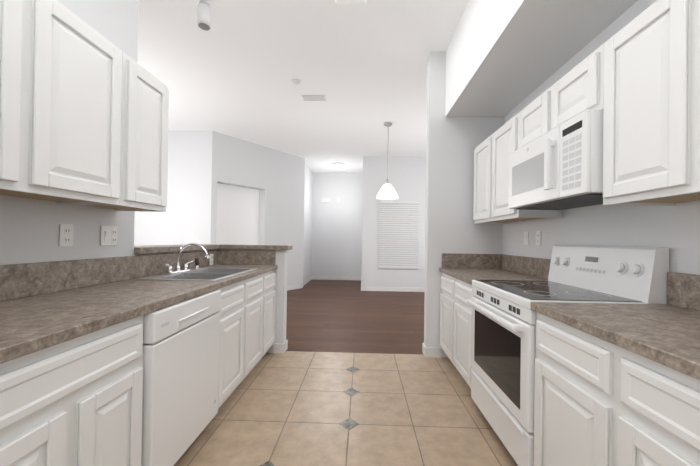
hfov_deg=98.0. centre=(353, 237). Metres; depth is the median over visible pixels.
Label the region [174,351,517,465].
floor
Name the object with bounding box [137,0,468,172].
ceiling
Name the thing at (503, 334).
range
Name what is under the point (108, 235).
electrical outlet
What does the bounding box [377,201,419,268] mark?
window
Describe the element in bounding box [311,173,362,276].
wall
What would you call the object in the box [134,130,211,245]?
wall
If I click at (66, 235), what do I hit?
electrical outlet
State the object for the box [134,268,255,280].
sink
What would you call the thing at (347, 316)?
floor
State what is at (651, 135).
upper cabinet
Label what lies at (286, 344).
baseboard
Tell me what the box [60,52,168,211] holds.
upper cabinet
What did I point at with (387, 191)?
pendant lamp
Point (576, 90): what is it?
upper cabinet
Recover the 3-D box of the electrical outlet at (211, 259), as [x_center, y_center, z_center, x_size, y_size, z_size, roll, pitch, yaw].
[-1.415,0.220,3.036,0.009,0.116,0.072,1,0,2]
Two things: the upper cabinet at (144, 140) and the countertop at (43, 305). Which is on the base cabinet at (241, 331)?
the countertop at (43, 305)
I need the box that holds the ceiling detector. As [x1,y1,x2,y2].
[292,79,299,84]
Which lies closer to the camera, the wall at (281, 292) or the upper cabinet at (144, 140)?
the upper cabinet at (144, 140)
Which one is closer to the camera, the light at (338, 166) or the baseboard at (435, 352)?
the baseboard at (435, 352)
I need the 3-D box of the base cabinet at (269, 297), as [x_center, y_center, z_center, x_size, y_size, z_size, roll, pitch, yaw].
[-1.128,0.761,2.982,0.637,0.876,0.398,1,0,2]
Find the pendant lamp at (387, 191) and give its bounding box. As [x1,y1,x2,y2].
[376,122,397,199]
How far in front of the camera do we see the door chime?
8.91 m
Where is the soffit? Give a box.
[445,0,637,116]
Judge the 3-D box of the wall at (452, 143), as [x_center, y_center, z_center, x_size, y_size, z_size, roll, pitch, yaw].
[1.152,-0.343,3.182,0.760,3.150,0.120,1,0,2]
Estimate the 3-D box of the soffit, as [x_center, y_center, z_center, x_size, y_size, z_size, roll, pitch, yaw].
[1.183,-1.592,0.968,0.594,0.680,4.560,1,0,2]
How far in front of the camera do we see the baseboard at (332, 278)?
8.91 m
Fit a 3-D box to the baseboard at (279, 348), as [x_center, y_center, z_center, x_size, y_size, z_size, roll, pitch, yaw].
[-0.772,1.155,3.163,0.113,0.100,0.014,1,0,2]
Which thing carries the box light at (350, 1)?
attached to the ceiling
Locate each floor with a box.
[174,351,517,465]
[286,280,424,354]
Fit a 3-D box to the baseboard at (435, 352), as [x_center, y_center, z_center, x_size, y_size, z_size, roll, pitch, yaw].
[0.817,1.177,3.114,0.163,0.100,0.014,1,0,2]
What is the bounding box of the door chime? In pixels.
[321,198,339,201]
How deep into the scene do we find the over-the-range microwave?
1.63 m
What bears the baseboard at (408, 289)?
attached to the wall at (407, 177)
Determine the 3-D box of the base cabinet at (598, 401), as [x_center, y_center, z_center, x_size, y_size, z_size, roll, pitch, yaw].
[1.131,0.779,0.954,0.627,0.876,0.914,1,0,2]
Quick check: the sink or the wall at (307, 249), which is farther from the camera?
the wall at (307, 249)
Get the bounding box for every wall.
[0,0,138,264]
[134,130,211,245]
[134,244,219,255]
[211,130,304,287]
[220,244,292,352]
[303,162,312,281]
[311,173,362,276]
[361,156,425,290]
[424,51,503,356]
[502,0,699,274]
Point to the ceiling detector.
(295, 81)
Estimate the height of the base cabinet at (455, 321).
0.876 m
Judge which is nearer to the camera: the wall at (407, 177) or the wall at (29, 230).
the wall at (29, 230)
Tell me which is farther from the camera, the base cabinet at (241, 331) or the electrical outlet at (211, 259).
the electrical outlet at (211, 259)
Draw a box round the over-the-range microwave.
[509,109,603,209]
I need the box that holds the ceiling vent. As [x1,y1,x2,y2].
[301,95,325,100]
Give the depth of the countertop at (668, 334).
1.22 m
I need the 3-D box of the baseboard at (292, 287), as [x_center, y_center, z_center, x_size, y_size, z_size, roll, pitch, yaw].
[-1.945,1.161,6.418,0.014,0.100,2.217,1,0,37]
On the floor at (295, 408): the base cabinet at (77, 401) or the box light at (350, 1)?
the base cabinet at (77, 401)
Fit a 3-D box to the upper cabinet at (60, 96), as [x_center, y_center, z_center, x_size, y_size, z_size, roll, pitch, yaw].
[-1.324,-0.554,1.091,0.331,0.775,0.880,1,0,2]
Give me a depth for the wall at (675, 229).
1.75 m
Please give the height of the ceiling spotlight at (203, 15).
0.271 m
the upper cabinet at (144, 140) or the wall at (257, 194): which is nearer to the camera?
the upper cabinet at (144, 140)
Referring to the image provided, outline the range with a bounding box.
[467,245,668,465]
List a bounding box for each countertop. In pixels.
[0,250,277,363]
[439,253,699,379]
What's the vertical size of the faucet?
0.231 m
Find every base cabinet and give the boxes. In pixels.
[0,315,142,465]
[217,274,262,408]
[253,270,275,367]
[440,273,472,387]
[534,312,699,465]
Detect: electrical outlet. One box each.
[59,224,73,246]
[100,226,116,245]
[209,254,213,264]
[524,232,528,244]
[535,231,540,244]
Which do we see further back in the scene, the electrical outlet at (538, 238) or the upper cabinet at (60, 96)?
the electrical outlet at (538, 238)
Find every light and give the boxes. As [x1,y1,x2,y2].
[331,163,345,169]
[335,0,365,3]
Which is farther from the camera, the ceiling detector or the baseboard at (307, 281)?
the baseboard at (307, 281)
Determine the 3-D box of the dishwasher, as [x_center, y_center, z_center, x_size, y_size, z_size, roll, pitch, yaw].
[-1.138,0.746,1.585,0.630,0.863,0.602,1,0,2]
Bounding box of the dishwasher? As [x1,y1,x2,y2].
[141,290,220,465]
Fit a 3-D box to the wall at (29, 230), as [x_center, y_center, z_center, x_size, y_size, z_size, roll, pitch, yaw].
[-1.574,-0.400,0.404,0.120,3.150,3.280,1,0,2]
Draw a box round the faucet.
[164,243,209,273]
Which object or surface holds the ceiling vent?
in the ceiling
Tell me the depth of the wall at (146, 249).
2.38 m
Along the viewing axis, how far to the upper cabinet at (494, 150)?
2.53 m
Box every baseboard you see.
[273,343,284,353]
[284,340,287,352]
[287,284,299,290]
[303,276,311,285]
[312,276,360,279]
[367,287,424,291]
[425,347,440,357]
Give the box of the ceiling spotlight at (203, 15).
[197,0,210,30]
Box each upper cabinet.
[0,0,122,204]
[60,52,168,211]
[473,112,562,223]
[518,44,603,148]
[603,0,699,205]

